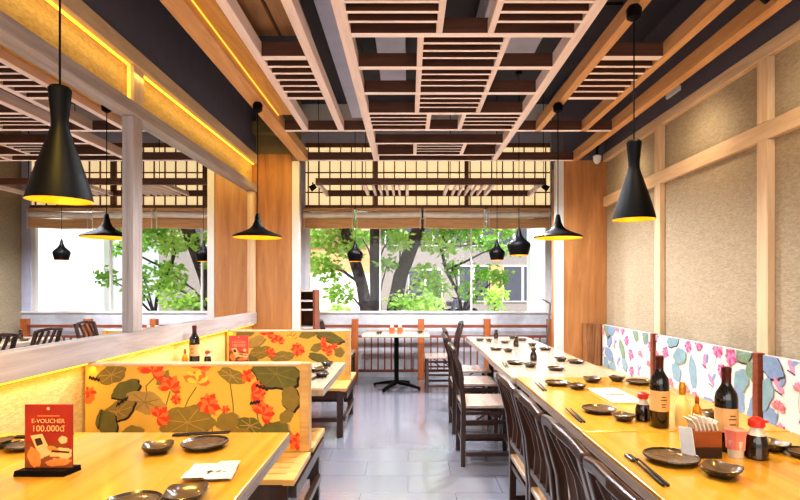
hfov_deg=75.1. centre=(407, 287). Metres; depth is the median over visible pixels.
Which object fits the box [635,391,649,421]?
sauce bottle
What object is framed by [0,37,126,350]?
wall mirror
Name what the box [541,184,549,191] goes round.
spotlight
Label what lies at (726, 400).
wine bottle
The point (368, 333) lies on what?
pedestal table
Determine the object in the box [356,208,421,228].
rolled blind
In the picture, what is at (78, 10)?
trim
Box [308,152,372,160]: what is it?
header beam
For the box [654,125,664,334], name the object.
trim
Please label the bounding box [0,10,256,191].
trim
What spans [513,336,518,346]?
sauce bottle
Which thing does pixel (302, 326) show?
shelf
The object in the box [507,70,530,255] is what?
pendant lamp
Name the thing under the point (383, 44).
air duct
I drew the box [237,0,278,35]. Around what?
board
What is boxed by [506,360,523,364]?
plate
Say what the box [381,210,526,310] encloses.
building
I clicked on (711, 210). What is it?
wall
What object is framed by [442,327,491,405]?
dining chair
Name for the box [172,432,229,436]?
chopstick
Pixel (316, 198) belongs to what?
window
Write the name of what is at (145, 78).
trim
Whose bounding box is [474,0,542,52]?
air duct
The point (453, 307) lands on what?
scooter
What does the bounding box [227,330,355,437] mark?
bench
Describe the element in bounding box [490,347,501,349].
plate
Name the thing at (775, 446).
sauce dish
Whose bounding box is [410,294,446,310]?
shrub
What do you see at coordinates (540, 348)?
plate
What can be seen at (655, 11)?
ceiling
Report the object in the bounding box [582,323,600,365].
end panel
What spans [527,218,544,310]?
wall
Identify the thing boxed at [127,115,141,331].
trim
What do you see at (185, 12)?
ceiling beam
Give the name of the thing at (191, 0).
trim
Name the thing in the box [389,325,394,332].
box
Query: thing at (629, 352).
banquette
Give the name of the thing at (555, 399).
dining table
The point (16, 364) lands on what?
trim
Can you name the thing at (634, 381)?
plate
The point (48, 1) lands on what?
trim
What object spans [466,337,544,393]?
dining table
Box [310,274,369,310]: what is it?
wall
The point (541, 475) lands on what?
dining chair
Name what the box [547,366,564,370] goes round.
plate
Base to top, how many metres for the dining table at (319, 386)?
0.720 m
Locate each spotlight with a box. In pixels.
[309,182,316,190]
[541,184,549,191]
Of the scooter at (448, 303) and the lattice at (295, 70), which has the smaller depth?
the lattice at (295, 70)
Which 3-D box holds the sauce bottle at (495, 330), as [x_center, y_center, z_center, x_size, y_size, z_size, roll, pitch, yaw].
[1.011,0.527,5.973,0.056,0.105,0.054,0,0,-23]
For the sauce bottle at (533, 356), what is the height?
0.110 m
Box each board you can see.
[193,0,291,114]
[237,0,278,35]
[264,0,310,35]
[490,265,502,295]
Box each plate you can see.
[3,439,24,451]
[106,490,162,499]
[180,435,228,451]
[311,367,327,371]
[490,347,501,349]
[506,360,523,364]
[539,347,551,349]
[544,379,569,385]
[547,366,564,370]
[567,359,584,363]
[582,404,616,414]
[626,378,649,384]
[642,447,700,466]
[785,446,799,458]
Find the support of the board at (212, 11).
attached to the ceiling beam at (185, 12)
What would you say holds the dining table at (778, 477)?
on the floor
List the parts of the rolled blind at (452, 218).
head rail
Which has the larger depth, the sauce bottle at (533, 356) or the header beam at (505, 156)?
the header beam at (505, 156)
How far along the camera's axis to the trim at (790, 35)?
3.63 m
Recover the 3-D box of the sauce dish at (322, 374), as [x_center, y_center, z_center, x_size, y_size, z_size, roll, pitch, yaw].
[-0.560,0.564,3.389,0.090,0.032,0.090,0,0,-29]
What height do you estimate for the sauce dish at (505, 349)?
0.032 m
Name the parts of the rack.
panel, panel, panel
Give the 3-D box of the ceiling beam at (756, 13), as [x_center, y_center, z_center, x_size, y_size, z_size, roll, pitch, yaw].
[1.853,-1.460,2.090,0.065,0.100,7.380,0,0,0]
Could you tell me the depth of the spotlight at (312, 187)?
6.17 m
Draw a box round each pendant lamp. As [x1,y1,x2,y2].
[23,0,93,204]
[232,102,281,239]
[347,240,362,261]
[489,239,504,259]
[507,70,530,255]
[533,102,582,239]
[612,3,656,221]
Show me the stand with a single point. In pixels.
(549, 303)
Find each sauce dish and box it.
[0,435,13,448]
[141,439,173,454]
[161,482,208,499]
[314,371,329,377]
[321,361,332,366]
[503,348,512,351]
[523,362,536,367]
[554,356,566,360]
[567,382,586,389]
[582,376,601,382]
[609,374,625,381]
[612,411,636,421]
[698,459,743,479]
[702,408,713,418]
[767,437,791,452]
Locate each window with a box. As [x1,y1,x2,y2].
[305,143,550,209]
[306,228,549,310]
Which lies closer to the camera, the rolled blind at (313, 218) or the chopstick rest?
the chopstick rest
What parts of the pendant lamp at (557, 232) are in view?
lamp shade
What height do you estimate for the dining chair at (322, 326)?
0.885 m
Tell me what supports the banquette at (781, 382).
on the floor
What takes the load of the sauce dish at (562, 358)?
on the dining table at (585, 368)
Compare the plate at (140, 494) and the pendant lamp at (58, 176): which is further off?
the pendant lamp at (58, 176)
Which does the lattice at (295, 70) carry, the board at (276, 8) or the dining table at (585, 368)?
the board at (276, 8)
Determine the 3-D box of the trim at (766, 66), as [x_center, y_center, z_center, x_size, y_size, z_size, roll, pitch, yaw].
[2.188,-0.050,3.180,0.045,2.700,0.100,0,0,0]
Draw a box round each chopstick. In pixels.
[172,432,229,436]
[174,430,230,433]
[565,408,581,422]
[570,408,585,422]
[632,458,664,486]
[637,458,669,486]
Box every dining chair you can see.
[320,319,355,371]
[424,321,463,392]
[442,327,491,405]
[442,333,497,433]
[447,342,508,466]
[496,373,594,499]
[513,389,569,499]
[541,414,591,499]
[583,456,641,499]
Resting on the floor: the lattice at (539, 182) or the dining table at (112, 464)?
the dining table at (112, 464)
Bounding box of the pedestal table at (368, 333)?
[362,330,429,391]
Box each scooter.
[434,297,458,310]
[446,301,477,310]
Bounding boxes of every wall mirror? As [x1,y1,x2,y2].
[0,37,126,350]
[142,125,249,328]
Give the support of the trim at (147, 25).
attached to the wall at (41, 18)
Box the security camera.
[593,145,600,163]
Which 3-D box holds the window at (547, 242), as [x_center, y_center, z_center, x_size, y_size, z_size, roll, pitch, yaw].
[0.290,-0.410,7.650,3.580,1.500,0.060,0,0,0]
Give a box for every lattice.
[216,0,365,131]
[315,93,545,195]
[331,0,607,160]
[517,0,734,131]
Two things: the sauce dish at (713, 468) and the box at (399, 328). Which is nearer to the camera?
the sauce dish at (713, 468)
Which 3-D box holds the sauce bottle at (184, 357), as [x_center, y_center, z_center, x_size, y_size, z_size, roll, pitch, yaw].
[-1.655,0.515,3.860,0.043,0.130,0.043,0,0,0]
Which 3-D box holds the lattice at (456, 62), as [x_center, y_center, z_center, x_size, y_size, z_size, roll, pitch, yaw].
[0.300,-1.452,2.090,1.360,0.085,7.380,0,0,0]
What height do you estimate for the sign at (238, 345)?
0.215 m
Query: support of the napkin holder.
on the dining table at (778, 477)
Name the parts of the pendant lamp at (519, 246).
lamp shade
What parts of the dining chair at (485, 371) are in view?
post, seat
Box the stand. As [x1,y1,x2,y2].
[542,298,550,345]
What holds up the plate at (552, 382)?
on the dining table at (555, 399)
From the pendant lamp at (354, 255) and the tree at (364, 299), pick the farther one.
the tree at (364, 299)
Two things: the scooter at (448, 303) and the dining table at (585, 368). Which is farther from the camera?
the scooter at (448, 303)
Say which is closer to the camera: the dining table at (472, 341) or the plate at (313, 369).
the plate at (313, 369)
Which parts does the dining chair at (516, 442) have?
post, rail, rail, post, seat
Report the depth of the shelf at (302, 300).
6.38 m
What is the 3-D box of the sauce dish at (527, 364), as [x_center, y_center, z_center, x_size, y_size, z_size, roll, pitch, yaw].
[0.896,0.564,3.818,0.084,0.032,0.084,0,0,-29]
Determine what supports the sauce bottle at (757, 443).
on the dining table at (778, 477)
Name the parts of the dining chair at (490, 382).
rail, post, post, seat, rail, leg, leg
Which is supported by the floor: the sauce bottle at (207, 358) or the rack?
the rack
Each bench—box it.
[85,362,324,499]
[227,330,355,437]
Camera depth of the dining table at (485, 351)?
4.69 m
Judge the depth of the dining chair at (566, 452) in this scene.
1.60 m
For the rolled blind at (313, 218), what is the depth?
7.49 m
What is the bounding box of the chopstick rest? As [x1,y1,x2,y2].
[624,454,637,461]
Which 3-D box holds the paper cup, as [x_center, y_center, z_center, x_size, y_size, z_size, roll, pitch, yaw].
[1.125,0.532,1.788,0.068,0.095,0.069,0,0,0]
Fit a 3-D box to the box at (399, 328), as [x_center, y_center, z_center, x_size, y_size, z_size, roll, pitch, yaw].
[-0.103,0.530,6.702,0.070,0.100,0.070,0,0,0]
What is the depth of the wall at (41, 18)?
2.77 m
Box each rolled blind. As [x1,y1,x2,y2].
[303,208,353,228]
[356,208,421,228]
[423,208,485,228]
[487,208,550,228]
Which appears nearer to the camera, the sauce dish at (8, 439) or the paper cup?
the paper cup
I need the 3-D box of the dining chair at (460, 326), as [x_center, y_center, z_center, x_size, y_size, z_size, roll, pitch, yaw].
[0.459,0.858,6.620,0.498,0.885,0.434,0,0,0]
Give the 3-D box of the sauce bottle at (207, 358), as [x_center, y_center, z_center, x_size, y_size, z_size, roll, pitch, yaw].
[-1.529,0.527,3.970,0.056,0.105,0.054,0,0,-23]
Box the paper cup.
[724,426,746,458]
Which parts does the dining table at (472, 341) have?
leg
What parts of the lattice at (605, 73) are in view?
rail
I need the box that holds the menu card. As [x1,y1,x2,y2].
[678,426,695,455]
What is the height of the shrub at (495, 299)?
1.476 m
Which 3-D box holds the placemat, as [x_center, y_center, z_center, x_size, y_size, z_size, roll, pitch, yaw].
[1.110,0.576,2.790,0.170,0.008,0.380,0,0,0]
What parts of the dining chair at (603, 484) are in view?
post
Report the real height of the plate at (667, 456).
0.021 m
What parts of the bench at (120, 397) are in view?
backrest, seat, leg, seat, post, seat, leg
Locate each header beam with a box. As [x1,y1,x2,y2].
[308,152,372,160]
[497,152,572,160]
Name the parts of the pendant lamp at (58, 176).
lamp shade, cord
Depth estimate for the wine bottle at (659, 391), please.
2.15 m
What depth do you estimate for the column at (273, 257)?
5.78 m
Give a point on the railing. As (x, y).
(487, 326)
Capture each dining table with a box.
[0,433,289,499]
[311,362,344,395]
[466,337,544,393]
[476,345,573,409]
[489,357,619,441]
[516,377,789,499]
[582,432,799,499]
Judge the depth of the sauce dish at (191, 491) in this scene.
1.44 m
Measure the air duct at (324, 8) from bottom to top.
0.600 m
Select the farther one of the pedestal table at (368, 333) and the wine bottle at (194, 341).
the pedestal table at (368, 333)
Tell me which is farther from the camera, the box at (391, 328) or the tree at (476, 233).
the tree at (476, 233)
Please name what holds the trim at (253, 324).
attached to the wall at (41, 18)
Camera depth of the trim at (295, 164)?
5.78 m
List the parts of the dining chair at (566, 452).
post, rail, post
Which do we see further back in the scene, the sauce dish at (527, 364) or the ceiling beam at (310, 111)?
the ceiling beam at (310, 111)
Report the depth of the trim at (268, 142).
5.78 m
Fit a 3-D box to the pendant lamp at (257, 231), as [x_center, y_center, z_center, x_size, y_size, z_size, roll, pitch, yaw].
[-1.145,-0.896,3.960,0.368,1.027,0.368,0,0,0]
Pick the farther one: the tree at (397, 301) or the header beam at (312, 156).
the tree at (397, 301)
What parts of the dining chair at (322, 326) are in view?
leg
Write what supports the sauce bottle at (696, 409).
on the dining table at (555, 399)
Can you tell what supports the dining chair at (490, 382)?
on the floor
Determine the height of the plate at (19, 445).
0.021 m
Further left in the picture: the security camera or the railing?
the railing
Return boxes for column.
[552,160,606,366]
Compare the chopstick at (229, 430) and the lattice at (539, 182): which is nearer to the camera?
the chopstick at (229, 430)
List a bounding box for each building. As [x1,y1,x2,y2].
[310,228,369,273]
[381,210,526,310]
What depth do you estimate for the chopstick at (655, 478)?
1.59 m
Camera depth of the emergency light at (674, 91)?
4.23 m
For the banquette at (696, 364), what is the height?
0.905 m
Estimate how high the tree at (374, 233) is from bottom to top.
3.058 m
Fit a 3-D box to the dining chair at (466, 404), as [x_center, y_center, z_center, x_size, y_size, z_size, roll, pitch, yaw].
[0.551,0.858,3.980,0.498,0.885,0.434,0,0,0]
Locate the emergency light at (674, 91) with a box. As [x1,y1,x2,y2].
[666,85,680,98]
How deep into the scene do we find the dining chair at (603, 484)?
1.22 m
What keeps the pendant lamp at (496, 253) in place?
hanging from the ceiling
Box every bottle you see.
[182,349,187,361]
[189,325,199,361]
[204,350,211,361]
[494,329,497,338]
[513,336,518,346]
[530,347,536,360]
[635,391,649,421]
[649,355,669,428]
[674,382,690,426]
[692,396,701,415]
[714,366,738,452]
[744,416,769,460]
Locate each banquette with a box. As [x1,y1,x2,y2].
[598,325,657,378]
[656,335,764,417]
[762,355,799,434]
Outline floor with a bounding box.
[291,377,628,499]
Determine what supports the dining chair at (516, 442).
on the floor
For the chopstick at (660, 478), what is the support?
on the dining table at (778, 477)
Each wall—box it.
[0,0,251,432]
[301,131,551,376]
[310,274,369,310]
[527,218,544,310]
[607,40,799,376]
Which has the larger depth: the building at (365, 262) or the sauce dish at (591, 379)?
the building at (365, 262)
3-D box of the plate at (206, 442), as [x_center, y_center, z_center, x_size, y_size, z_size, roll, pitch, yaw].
[-0.741,0.570,1.897,0.166,0.021,0.166,0,0,0]
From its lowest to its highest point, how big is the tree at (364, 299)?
2.928 m
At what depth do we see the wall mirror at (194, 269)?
4.06 m
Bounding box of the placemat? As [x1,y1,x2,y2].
[587,388,637,403]
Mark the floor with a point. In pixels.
(398, 442)
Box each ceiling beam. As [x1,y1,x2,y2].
[160,0,308,160]
[573,0,791,160]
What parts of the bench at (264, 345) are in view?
backrest, seat, leg, seat, post, leg, seat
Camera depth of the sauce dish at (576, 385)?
2.96 m
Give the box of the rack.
[301,290,319,329]
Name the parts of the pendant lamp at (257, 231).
lamp shade, cord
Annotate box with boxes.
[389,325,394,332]
[397,325,402,332]
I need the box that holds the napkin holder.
[683,414,721,458]
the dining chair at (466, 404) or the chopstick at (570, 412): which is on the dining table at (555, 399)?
the chopstick at (570, 412)
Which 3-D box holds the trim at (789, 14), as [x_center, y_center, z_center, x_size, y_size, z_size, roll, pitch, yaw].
[2.195,-1.893,2.090,0.030,0.815,7.380,0,0,0]
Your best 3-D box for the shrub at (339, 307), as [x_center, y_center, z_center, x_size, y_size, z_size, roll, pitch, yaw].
[-2.510,0.981,18.564,1.108,0.879,1.080,0,0,0]
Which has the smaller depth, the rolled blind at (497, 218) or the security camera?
the security camera
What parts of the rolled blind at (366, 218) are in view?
head rail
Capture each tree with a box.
[310,210,372,310]
[353,218,409,310]
[382,210,459,310]
[439,218,521,310]
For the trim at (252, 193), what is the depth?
5.68 m
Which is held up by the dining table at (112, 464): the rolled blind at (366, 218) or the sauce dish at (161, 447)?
the sauce dish at (161, 447)
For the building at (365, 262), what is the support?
on the ground
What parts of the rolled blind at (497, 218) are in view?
head rail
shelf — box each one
[301,299,312,301]
[301,308,312,310]
[301,325,312,328]
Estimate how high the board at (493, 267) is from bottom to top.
1.600 m
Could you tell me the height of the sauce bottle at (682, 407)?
0.185 m
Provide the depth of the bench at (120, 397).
2.76 m
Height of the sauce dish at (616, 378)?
0.032 m
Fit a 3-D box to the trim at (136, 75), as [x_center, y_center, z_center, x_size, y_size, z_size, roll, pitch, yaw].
[-1.706,-1.254,3.250,0.052,0.233,0.120,0,0,0]
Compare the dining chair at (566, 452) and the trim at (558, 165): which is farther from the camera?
the trim at (558, 165)
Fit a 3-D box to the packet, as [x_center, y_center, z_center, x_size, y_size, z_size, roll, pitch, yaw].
[-0.611,0.572,1.621,0.145,0.016,0.145,0,0,-7]
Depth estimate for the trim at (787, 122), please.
3.54 m
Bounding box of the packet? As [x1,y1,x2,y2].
[181,460,240,480]
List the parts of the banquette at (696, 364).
post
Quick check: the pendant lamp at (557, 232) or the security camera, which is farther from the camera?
the security camera
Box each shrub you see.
[323,303,352,310]
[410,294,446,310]
[480,287,510,310]
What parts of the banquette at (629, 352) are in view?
seat, post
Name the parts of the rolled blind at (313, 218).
head rail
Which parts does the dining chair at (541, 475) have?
post, rail, rail, post, seat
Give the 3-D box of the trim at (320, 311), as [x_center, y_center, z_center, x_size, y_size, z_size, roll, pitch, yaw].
[0.239,0.355,7.675,3.942,0.030,0.190,0,0,0]
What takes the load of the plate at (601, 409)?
on the dining table at (555, 399)
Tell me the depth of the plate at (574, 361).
3.99 m
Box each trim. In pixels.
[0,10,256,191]
[0,312,256,383]
[0,324,253,385]
[45,0,256,163]
[46,0,129,65]
[82,0,255,153]
[126,65,143,107]
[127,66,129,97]
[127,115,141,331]
[144,76,253,164]
[191,0,278,115]
[250,191,255,312]
[252,100,300,163]
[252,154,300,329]
[292,161,299,329]
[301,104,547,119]
[320,311,551,312]
[551,81,603,169]
[554,161,563,351]
[603,20,799,161]
[603,106,799,206]
[604,0,799,152]
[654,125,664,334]
[757,56,774,355]
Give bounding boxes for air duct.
[314,0,362,117]
[375,37,405,79]
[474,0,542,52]
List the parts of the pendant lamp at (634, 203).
cord, lamp shade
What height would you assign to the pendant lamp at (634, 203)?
1.068 m
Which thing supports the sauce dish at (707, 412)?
on the dining table at (555, 399)
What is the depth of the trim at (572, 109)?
5.78 m
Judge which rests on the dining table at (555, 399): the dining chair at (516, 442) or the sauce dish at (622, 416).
the sauce dish at (622, 416)
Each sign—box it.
[13,404,80,476]
[229,336,250,361]
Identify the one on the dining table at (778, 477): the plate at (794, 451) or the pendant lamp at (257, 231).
the plate at (794, 451)
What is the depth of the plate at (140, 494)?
1.42 m
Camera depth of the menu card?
1.77 m
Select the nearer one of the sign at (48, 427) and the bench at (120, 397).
the sign at (48, 427)
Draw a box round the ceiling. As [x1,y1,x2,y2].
[258,0,680,103]
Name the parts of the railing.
rail, post, rail, rail, rail, post, rail, rail, post, rail, rail, post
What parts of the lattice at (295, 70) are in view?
rail, rail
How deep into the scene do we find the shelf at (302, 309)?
6.38 m
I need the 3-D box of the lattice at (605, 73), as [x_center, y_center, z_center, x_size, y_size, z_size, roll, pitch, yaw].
[1.400,-1.452,1.545,0.840,0.085,6.290,0,0,0]
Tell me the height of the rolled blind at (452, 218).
0.310 m
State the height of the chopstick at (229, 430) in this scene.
0.014 m
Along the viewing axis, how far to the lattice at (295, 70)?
3.37 m
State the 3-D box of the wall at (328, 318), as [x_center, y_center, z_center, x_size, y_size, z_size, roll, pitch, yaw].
[0.239,-0.500,7.675,3.942,3.600,0.150,0,0,0]
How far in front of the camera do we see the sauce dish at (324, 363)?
3.84 m
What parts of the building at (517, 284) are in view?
pane, pane, pane, pane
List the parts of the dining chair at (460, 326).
leg, seat, rail, rail, post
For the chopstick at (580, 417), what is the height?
0.014 m
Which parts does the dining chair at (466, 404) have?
rail, post, post, seat, rail, rail, rail, leg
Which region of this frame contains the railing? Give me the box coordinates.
[325,319,551,378]
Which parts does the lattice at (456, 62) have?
rail, rail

